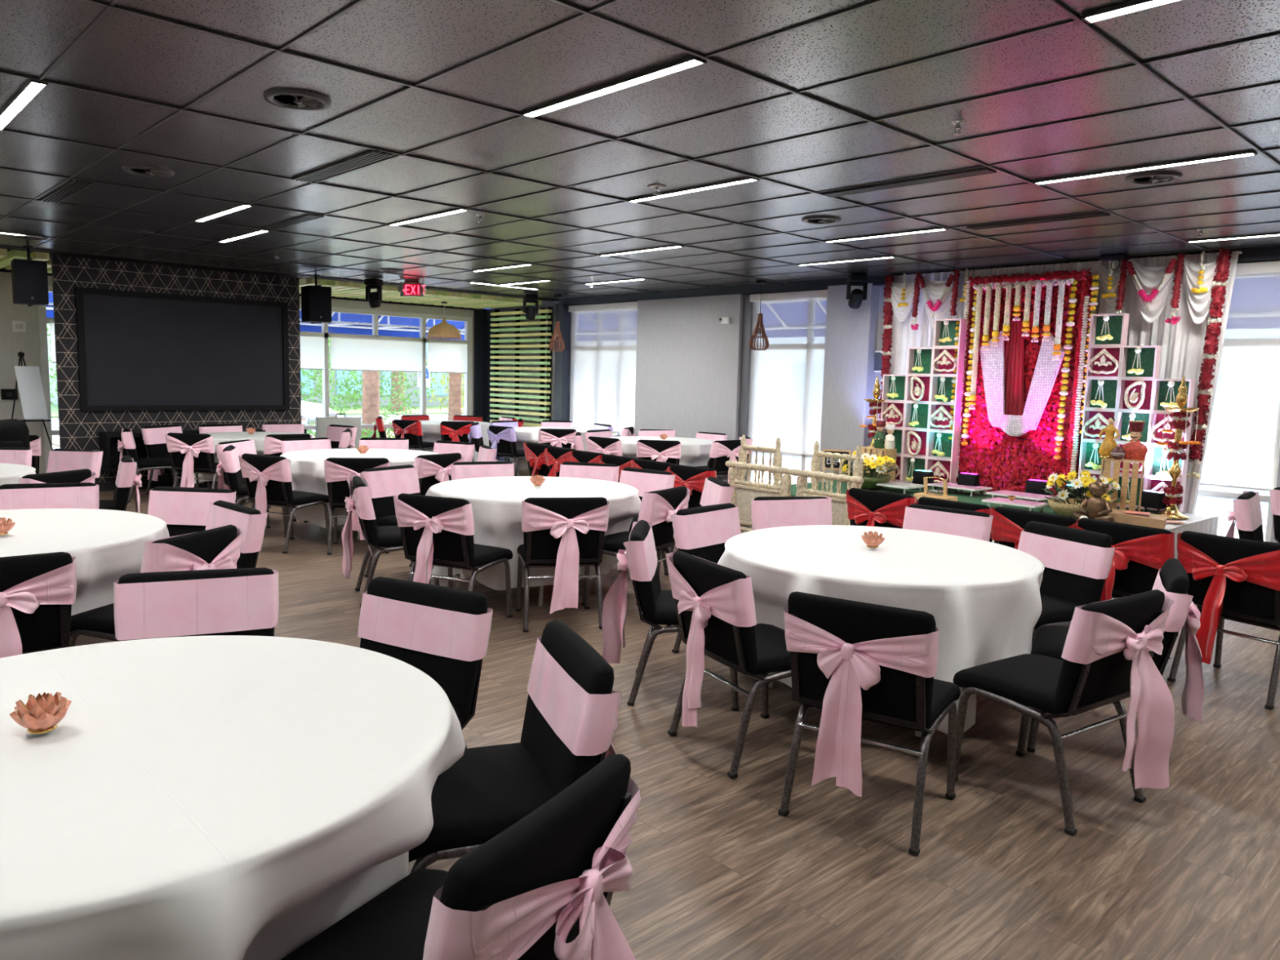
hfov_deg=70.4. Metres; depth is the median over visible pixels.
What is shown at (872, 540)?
candle holder
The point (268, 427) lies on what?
banquet chair
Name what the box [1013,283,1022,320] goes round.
string
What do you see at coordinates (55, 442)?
ground
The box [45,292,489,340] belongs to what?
awning
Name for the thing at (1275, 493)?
banquet chair
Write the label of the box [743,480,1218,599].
stage platform
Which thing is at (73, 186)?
ceiling vent
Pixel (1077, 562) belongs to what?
banquet chair
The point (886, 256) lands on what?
recessed light
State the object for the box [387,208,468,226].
recessed light
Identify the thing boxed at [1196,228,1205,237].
sprinkler
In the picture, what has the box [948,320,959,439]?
garland
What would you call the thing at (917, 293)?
garland
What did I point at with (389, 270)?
ceiling vent
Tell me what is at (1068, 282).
bar
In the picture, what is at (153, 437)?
banquet chair
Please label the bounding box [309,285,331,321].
grille
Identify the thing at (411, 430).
banquet chair
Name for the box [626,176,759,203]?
recessed light
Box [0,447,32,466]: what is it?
banquet chair
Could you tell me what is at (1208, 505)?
ground
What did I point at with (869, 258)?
diffuser
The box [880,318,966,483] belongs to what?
cube shelf
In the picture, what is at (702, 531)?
banquet chair
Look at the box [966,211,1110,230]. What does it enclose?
ceiling vent
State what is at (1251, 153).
recessed light
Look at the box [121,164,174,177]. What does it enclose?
ceiling vent
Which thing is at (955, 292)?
garland
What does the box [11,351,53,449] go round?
easel
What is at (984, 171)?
ceiling vent
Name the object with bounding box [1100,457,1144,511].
wooden crate
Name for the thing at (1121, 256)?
bracket
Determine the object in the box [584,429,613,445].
banquet chair
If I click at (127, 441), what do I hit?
banquet chair
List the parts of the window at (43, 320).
frame, frame, frame, frame, frame, frame, frame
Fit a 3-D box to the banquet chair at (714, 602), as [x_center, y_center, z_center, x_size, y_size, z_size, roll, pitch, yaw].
[0.465,0.743,3.918,0.637,0.842,0.545,-2,7,-28]
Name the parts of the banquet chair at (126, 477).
seat, backrest, sash, frame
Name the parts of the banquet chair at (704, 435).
sash, backrest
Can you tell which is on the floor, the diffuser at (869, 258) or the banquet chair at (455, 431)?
the banquet chair at (455, 431)
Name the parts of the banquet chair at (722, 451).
backrest, sash, frame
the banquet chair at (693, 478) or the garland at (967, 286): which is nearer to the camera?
the banquet chair at (693, 478)
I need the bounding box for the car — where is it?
[301,400,337,434]
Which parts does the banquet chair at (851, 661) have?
leg, sash, frame, backrest, leg, seat frame, seat, leg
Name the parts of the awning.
frame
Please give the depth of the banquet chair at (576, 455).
9.09 m
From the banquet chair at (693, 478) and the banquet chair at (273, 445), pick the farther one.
the banquet chair at (273, 445)
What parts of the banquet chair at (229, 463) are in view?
sash, backrest, frame, leg, seat, leg, leg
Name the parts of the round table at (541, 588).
leg, leg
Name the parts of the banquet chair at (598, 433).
backrest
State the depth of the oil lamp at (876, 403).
10.56 m
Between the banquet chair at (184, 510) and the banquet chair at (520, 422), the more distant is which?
the banquet chair at (520, 422)
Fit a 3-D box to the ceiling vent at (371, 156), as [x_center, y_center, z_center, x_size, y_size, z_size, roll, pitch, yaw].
[-1.912,-1.988,5.771,0.114,0.018,1.180,-5,9,-43]
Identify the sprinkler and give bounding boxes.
[475,213,484,222]
[647,183,666,195]
[951,120,965,135]
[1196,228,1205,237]
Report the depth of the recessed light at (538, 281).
12.67 m
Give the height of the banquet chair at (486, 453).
0.842 m
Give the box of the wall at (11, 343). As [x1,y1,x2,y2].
[0,266,472,473]
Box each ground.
[50,404,464,417]
[52,431,395,446]
[753,452,1268,541]
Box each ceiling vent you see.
[12,235,48,239]
[40,179,93,203]
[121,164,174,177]
[257,213,324,231]
[262,88,331,111]
[292,149,392,182]
[378,268,404,272]
[801,215,840,224]
[821,167,996,197]
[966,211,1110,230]
[1124,171,1182,184]
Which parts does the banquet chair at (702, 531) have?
leg, backrest, sash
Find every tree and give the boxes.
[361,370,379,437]
[389,371,406,411]
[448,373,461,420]
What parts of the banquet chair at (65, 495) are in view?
backrest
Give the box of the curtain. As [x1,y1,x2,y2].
[885,249,1243,513]
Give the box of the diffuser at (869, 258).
[804,257,892,265]
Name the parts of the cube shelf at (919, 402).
cube frame, cube frame, cube frame, cube frame, cube frame, cube frame, cube frame, cube frame, cube frame, cube frame, cube frame, cube frame, cube frame, cube frame, cube frame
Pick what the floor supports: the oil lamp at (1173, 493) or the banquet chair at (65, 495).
the banquet chair at (65, 495)
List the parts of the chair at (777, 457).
post, rail, post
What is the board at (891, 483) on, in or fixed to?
on the stage platform
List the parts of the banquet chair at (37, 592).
sash, frame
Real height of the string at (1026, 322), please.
0.542 m
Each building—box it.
[46,324,464,406]
[614,431,1270,495]
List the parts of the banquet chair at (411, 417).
backrest, sash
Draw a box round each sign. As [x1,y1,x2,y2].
[398,280,426,296]
[417,365,430,387]
[822,448,851,474]
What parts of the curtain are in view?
curtain rod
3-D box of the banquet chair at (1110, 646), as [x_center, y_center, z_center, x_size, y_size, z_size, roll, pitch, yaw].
[1.649,0.821,3.499,0.545,0.842,0.710,-3,8,-34]
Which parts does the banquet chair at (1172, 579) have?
leg, seat, frame, backrest, sash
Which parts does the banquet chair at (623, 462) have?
sash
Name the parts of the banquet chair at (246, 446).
frame, backrest, sash, leg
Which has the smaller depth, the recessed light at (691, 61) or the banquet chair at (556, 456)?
the recessed light at (691, 61)
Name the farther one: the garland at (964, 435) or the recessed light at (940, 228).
the garland at (964, 435)
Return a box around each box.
[0,388,17,399]
[873,351,884,372]
[1107,508,1167,528]
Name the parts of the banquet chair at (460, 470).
backrest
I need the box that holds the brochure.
[1166,520,1185,524]
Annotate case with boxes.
[315,413,361,448]
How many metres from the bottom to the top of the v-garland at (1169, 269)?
0.467 m
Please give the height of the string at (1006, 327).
0.582 m
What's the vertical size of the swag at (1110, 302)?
0.480 m
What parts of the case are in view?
handle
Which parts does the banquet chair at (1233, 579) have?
leg, leg, sash, backrest, frame, seat frame, leg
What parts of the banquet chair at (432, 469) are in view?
frame, sash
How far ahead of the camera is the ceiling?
4.76 m
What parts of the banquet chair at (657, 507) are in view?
leg, seat, seat frame, frame, sash, leg, backrest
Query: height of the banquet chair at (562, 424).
0.842 m
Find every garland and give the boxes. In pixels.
[879,275,894,420]
[910,271,921,330]
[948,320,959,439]
[949,270,959,318]
[956,280,970,476]
[960,289,977,445]
[979,330,1064,436]
[1053,279,1077,459]
[1070,295,1089,482]
[1079,274,1099,434]
[1115,257,1129,313]
[1164,253,1185,324]
[1186,248,1232,479]
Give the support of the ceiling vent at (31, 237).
in the ceiling
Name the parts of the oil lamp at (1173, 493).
stem, oil dish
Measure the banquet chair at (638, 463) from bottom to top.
0.842 m
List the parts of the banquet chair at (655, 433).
backrest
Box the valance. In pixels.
[968,260,1102,279]
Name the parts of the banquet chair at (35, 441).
sash, frame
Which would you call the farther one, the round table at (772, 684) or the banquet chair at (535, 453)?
the banquet chair at (535, 453)
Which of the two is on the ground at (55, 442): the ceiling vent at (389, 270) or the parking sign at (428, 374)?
the parking sign at (428, 374)
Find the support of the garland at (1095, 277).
hanging from the arch
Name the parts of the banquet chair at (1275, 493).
sash, frame, backrest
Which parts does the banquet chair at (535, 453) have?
frame, sash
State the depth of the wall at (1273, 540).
8.16 m
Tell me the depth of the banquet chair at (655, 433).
13.23 m
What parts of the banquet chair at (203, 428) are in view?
sash, backrest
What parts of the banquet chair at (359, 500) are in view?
sash, leg, backrest, frame, leg, seat, seat frame, leg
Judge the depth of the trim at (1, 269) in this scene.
15.79 m
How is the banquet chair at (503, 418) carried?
on the floor
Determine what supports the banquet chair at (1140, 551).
on the floor
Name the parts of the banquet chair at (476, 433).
sash, backrest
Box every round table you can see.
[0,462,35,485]
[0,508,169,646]
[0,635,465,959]
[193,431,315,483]
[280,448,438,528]
[319,526,359,539]
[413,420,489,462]
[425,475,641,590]
[474,573,597,606]
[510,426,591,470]
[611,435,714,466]
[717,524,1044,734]
[769,680,921,736]
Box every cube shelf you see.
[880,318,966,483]
[1078,313,1195,512]
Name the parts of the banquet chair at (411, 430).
sash, backrest, frame, seat frame, seat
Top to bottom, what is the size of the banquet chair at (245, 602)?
0.842 m
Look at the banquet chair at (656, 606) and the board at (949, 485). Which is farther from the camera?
the board at (949, 485)
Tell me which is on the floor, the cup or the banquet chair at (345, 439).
the banquet chair at (345, 439)
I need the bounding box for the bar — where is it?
[973,277,1074,289]
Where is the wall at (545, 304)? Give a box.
[489,300,573,460]
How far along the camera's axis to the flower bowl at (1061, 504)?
7.93 m
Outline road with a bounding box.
[51,413,464,438]
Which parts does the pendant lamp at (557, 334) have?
lamp shade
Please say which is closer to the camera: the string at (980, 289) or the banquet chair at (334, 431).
the string at (980, 289)
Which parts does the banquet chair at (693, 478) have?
leg, sash, backrest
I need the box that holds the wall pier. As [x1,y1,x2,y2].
[471,310,473,415]
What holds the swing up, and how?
on the stage platform
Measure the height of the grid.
0.020 m
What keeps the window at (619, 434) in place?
in the wall at (545, 304)
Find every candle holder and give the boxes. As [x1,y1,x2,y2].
[0,517,15,534]
[9,691,71,733]
[245,427,256,434]
[356,444,368,453]
[529,475,545,486]
[659,433,668,439]
[861,531,884,547]
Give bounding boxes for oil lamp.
[859,376,888,472]
[1153,375,1200,519]
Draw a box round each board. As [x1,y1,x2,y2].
[13,365,48,419]
[867,480,924,493]
[928,482,992,496]
[982,497,1048,511]
[986,489,1055,502]
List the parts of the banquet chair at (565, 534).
leg, seat, leg, seat frame, frame, backrest, sash, leg, leg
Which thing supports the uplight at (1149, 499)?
on the stage platform
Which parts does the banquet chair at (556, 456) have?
sash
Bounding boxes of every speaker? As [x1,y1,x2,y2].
[10,246,48,306]
[301,275,331,324]
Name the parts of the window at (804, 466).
frame, frame, frame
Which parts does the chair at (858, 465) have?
post, rail, post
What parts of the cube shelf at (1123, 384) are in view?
cube frame, cube frame, cube frame, cube frame, cube frame, cube frame, cube frame, cube frame, cube frame, cube frame, cube frame, cube frame, cube frame, cube frame, cube frame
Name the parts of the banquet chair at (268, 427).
backrest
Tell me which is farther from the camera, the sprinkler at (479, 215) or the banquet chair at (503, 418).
the banquet chair at (503, 418)
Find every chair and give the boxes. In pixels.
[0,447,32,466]
[0,482,99,510]
[0,551,76,657]
[18,468,96,484]
[29,435,41,473]
[46,448,102,484]
[69,524,242,647]
[98,454,142,513]
[114,567,279,640]
[117,427,177,502]
[141,424,210,494]
[147,486,235,537]
[164,432,237,502]
[198,423,242,488]
[204,500,267,568]
[215,439,296,528]
[216,444,288,537]
[238,453,328,553]
[250,433,311,508]
[262,422,304,433]
[280,437,331,522]
[280,754,640,959]
[324,457,390,555]
[325,424,356,448]
[338,428,355,448]
[341,475,439,606]
[357,576,493,748]
[359,437,408,449]
[360,464,460,577]
[371,415,411,449]
[391,419,434,450]
[393,493,512,617]
[400,414,429,449]
[408,620,626,873]
[413,452,464,495]
[432,440,475,462]
[440,421,474,462]
[450,461,514,479]
[453,415,483,422]
[467,422,509,461]
[476,444,497,462]
[487,425,525,475]
[488,416,517,440]
[488,418,524,445]
[489,420,518,460]
[515,497,609,632]
[523,442,551,476]
[538,428,577,448]
[540,420,573,427]
[544,445,575,476]
[559,461,619,482]
[569,449,604,463]
[571,431,585,451]
[581,485,690,605]
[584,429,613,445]
[586,435,622,456]
[591,423,613,432]
[599,453,635,482]
[601,520,738,711]
[619,466,675,575]
[620,426,635,436]
[631,458,672,549]
[636,439,681,464]
[638,429,675,436]
[657,476,734,573]
[666,463,748,552]
[666,550,791,778]
[671,502,741,653]
[695,431,728,479]
[696,440,741,481]
[706,435,752,478]
[737,434,782,533]
[751,496,831,530]
[777,591,960,856]
[810,440,863,495]
[845,487,916,528]
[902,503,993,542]
[915,496,991,542]
[952,589,1174,835]
[990,506,1078,549]
[1017,520,1115,647]
[1026,558,1204,752]
[1075,517,1199,635]
[1167,530,1279,710]
[1226,490,1279,544]
[1269,487,1279,542]
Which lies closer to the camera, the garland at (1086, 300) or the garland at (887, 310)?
the garland at (1086, 300)
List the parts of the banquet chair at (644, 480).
seat, sash, backrest, leg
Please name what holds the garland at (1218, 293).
hanging from the ceiling
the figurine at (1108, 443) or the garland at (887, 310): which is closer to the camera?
the figurine at (1108, 443)
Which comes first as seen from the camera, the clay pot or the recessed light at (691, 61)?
the recessed light at (691, 61)
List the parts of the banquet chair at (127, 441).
sash, backrest, leg, seat, seat frame, leg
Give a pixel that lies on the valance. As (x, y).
(1094, 266)
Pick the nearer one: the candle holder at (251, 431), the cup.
the cup
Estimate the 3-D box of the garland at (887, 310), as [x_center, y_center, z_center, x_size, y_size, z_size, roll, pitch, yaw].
[2.908,-1.410,10.727,0.158,1.987,0.128,7,9,43]
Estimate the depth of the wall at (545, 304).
16.37 m
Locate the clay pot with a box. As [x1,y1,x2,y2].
[1110,446,1125,459]
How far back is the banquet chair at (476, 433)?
13.70 m
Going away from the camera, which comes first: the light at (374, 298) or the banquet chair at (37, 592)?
the banquet chair at (37, 592)
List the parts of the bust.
crown, crown trim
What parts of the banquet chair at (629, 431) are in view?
backrest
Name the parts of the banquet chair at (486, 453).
backrest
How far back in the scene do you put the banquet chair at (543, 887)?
1.61 m
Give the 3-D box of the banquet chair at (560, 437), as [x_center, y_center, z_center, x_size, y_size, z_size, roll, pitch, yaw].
[-1.205,-0.333,13.123,0.545,0.842,0.640,1,6,-8]
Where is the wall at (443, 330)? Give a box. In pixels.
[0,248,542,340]
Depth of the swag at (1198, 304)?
8.33 m
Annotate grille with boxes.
[13,258,48,304]
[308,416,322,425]
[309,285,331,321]
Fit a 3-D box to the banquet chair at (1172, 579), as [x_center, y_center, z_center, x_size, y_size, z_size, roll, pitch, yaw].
[2.104,0.774,4.016,0.676,0.842,0.545,5,7,26]
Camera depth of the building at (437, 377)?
42.94 m
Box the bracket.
[1099,253,1128,271]
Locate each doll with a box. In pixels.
[872,420,885,448]
[884,424,895,448]
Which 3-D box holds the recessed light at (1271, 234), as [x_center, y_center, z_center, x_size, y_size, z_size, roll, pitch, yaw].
[5.115,-1.995,7.377,0.068,0.024,1.180,-5,9,-43]
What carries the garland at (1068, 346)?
hanging from the arch
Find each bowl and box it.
[833,450,898,488]
[1044,469,1124,517]
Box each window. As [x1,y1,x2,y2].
[37,285,471,472]
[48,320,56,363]
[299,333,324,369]
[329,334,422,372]
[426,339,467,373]
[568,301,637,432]
[573,308,634,436]
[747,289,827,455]
[750,297,826,485]
[1197,273,1279,542]
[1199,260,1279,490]
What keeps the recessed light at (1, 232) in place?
in the ceiling
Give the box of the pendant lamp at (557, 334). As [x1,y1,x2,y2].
[548,294,564,351]
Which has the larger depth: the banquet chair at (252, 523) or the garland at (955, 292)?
the garland at (955, 292)
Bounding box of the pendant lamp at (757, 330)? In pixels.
[748,280,768,350]
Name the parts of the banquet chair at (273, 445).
sash, backrest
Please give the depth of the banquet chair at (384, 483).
7.04 m
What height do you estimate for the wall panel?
2.800 m
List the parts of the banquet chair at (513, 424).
sash, backrest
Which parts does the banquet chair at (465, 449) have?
backrest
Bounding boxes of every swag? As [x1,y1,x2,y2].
[890,280,915,321]
[921,271,962,328]
[962,271,981,297]
[1098,258,1131,309]
[1131,258,1177,323]
[1182,257,1219,324]
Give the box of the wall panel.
[634,293,748,483]
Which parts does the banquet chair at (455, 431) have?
sash, backrest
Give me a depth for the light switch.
12.08 m
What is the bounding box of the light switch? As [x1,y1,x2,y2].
[12,320,26,332]
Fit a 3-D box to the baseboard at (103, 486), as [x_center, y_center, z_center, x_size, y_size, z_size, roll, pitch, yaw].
[-6.014,0.016,12.187,3.010,0.120,0.095,-5,9,-43]
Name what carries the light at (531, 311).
hanging from the ceiling
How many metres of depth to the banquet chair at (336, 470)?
7.81 m
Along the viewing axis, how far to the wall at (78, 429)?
11.57 m
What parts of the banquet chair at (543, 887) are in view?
seat, sash, backrest, frame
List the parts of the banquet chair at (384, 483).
leg, seat, sash, backrest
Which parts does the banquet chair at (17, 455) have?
backrest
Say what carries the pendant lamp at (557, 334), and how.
hanging from the ceiling
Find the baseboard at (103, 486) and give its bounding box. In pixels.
[97,478,215,491]
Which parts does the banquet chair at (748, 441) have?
sash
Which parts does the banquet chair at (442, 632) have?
sash, seat, frame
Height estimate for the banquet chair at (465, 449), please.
0.842 m
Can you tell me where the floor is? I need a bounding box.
[98,458,1279,959]
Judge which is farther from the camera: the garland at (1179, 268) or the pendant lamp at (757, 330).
the pendant lamp at (757, 330)
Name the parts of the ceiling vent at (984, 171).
plate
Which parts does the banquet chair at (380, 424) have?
sash, backrest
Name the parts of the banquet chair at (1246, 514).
frame, sash, backrest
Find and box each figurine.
[1071,478,1113,521]
[1097,417,1119,458]
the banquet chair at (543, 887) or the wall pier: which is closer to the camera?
the banquet chair at (543, 887)
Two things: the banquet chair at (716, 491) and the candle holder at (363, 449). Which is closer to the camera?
the banquet chair at (716, 491)
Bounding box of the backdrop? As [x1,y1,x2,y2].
[955,275,1093,496]
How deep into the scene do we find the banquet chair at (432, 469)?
8.32 m
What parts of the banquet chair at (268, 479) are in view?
sash, backrest, frame, leg, leg, seat frame, seat, leg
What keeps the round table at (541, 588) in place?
on the floor
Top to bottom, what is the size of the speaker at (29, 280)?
0.652 m
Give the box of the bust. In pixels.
[1121,420,1147,460]
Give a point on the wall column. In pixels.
(851, 334)
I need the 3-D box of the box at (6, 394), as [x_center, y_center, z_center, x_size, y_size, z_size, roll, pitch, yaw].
[-8.391,-1.140,12.079,0.180,0.140,0.043,-5,9,-43]
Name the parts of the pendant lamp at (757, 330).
lamp shade, cord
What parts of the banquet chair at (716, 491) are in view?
leg, backrest, sash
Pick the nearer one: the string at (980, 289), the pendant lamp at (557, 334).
the string at (980, 289)
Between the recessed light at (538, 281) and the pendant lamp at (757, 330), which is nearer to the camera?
the pendant lamp at (757, 330)
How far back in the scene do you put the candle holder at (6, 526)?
4.27 m
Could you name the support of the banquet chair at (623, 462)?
on the floor
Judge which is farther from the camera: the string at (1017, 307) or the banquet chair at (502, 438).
the banquet chair at (502, 438)
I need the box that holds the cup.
[1008,495,1015,501]
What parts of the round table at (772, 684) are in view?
leg, leg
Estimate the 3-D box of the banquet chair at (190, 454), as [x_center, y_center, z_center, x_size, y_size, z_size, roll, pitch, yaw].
[-5.046,-0.130,10.451,0.545,0.842,0.640,2,6,6]
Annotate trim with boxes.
[0,245,557,301]
[0,268,485,310]
[473,308,499,458]
[554,303,571,421]
[558,247,1279,305]
[737,295,753,480]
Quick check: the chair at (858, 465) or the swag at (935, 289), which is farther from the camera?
the swag at (935, 289)
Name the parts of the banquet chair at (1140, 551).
frame, sash, backrest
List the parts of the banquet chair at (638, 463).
sash, backrest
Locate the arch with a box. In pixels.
[960,268,1091,486]
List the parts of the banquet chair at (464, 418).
backrest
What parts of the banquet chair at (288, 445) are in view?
backrest, sash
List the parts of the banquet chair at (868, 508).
frame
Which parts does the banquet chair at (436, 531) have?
leg, sash, backrest, frame, leg, seat frame, leg, seat, leg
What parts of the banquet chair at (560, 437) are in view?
sash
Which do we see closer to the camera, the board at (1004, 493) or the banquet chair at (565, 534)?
the banquet chair at (565, 534)
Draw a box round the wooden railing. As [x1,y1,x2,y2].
[724,460,863,532]
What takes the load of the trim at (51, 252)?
attached to the wall at (78, 429)
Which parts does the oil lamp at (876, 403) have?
stem, oil dish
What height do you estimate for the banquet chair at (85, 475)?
0.842 m
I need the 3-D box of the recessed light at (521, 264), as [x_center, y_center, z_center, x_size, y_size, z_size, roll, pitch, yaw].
[-1.679,-2.573,10.988,0.068,0.024,1.180,-5,9,-43]
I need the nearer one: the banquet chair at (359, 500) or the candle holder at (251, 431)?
the banquet chair at (359, 500)
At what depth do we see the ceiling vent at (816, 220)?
7.19 m
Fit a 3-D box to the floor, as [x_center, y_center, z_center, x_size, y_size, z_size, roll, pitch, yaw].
[-1.543,0.875,6.624,13.170,0.120,17.900,-5,9,-43]
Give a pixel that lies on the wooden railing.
(742, 495)
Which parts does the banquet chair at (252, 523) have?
frame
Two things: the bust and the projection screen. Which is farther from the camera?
the projection screen
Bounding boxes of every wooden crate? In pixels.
[861,446,897,481]
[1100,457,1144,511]
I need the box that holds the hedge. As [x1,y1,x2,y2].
[304,422,395,437]
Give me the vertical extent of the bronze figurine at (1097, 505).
0.389 m
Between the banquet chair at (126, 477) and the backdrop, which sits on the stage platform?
the backdrop
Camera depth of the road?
33.84 m
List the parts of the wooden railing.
leg, rail, panel, panel moulding, rail, leg, rail, leg, rail, panel moulding, panel, leg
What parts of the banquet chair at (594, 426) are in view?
backrest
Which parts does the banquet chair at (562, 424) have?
backrest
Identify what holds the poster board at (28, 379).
on the easel
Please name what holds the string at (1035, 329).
hanging from the bar
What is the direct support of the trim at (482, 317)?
attached to the wall at (545, 304)
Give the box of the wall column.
[818,283,879,481]
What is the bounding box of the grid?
[0,0,1279,300]
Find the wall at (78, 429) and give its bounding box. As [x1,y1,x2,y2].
[51,255,301,481]
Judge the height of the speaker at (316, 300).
0.652 m
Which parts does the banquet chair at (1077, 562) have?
leg, seat, seat frame, sash, backrest, frame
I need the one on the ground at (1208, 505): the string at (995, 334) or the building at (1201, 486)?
the building at (1201, 486)
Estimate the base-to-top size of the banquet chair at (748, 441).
0.842 m
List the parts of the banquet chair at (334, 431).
sash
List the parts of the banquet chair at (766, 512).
backrest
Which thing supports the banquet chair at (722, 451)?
on the floor
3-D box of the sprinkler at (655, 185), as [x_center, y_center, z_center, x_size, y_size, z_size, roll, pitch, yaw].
[0.112,-1.952,6.107,0.090,0.062,0.090,-5,9,-43]
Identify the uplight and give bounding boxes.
[910,470,936,490]
[955,472,982,494]
[1022,479,1050,502]
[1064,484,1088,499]
[1136,490,1166,514]
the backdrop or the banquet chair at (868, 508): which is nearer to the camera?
the banquet chair at (868, 508)
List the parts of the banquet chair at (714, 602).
leg, sash, backrest, frame, leg, leg, seat, seat frame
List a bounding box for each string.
[968,285,982,409]
[981,284,991,351]
[991,284,1001,346]
[1001,284,1012,341]
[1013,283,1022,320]
[1022,282,1031,336]
[1031,281,1041,342]
[1041,281,1053,341]
[1052,280,1065,360]
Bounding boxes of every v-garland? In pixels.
[917,273,954,318]
[1124,258,1177,310]
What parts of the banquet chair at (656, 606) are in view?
sash, backrest, leg, leg, frame, seat, seat frame, leg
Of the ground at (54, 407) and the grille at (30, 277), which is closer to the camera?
the grille at (30, 277)
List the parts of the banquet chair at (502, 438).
sash, backrest, frame, seat frame, leg, seat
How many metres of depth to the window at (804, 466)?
12.24 m
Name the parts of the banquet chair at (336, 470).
leg, leg, frame, seat frame, sash, backrest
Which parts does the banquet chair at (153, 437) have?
leg, seat, backrest, sash, leg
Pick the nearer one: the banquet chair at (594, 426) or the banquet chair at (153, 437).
the banquet chair at (153, 437)
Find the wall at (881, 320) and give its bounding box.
[871,286,887,454]
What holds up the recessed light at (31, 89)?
in the ceiling
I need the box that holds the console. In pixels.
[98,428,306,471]
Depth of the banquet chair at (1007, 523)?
5.57 m
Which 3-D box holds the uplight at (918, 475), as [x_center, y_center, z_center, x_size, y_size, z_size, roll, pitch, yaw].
[3.068,0.004,9.849,0.183,0.210,0.236,-5,9,-43]
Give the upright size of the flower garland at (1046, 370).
1.112 m
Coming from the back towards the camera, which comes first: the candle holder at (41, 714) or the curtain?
the curtain
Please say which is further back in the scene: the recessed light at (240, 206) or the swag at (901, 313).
the swag at (901, 313)
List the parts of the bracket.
plate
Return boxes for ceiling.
[0,0,1279,299]
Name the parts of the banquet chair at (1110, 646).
leg, seat, seat frame, leg, leg, frame, backrest, sash, leg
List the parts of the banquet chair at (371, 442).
backrest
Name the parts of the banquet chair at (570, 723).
leg, seat frame, seat, backrest, sash, frame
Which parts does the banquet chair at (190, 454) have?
leg, sash, backrest, frame, leg, seat frame, leg, seat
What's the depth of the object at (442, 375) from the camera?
33.52 m
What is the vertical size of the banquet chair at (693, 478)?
0.842 m
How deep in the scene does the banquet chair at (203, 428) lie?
11.86 m
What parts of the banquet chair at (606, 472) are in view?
backrest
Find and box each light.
[0,79,48,130]
[0,231,43,237]
[194,204,252,222]
[217,229,269,242]
[364,278,382,307]
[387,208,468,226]
[468,281,539,289]
[471,263,533,271]
[497,280,551,285]
[520,54,706,118]
[523,293,537,319]
[584,278,646,284]
[599,244,683,256]
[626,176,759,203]
[719,316,730,324]
[797,255,895,266]
[824,226,947,243]
[845,273,867,309]
[1033,150,1257,185]
[1080,0,1182,24]
[1186,232,1279,243]
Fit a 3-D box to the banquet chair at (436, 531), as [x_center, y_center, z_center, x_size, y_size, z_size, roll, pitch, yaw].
[-1.192,0.498,5.728,0.545,0.842,0.710,4,7,24]
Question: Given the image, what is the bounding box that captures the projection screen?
[75,286,289,411]
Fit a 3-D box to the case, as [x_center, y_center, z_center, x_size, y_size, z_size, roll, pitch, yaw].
[-4.525,-0.533,13.649,0.670,0.939,0.100,-3,8,-33]
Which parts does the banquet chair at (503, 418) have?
sash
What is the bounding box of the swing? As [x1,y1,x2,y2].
[914,476,957,501]
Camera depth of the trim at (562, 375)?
15.44 m
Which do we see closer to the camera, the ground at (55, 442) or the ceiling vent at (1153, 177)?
the ceiling vent at (1153, 177)
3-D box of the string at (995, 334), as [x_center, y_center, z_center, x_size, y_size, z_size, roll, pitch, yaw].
[3.730,-1.717,9.488,0.074,0.642,0.072,1,6,-3]
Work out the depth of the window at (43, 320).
15.35 m
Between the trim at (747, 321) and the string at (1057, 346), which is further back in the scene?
the trim at (747, 321)
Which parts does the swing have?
post, cradle seat, post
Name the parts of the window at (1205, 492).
frame, frame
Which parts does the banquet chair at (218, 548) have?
leg, seat, seat frame, sash, backrest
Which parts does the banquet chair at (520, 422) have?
sash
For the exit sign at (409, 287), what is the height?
0.220 m

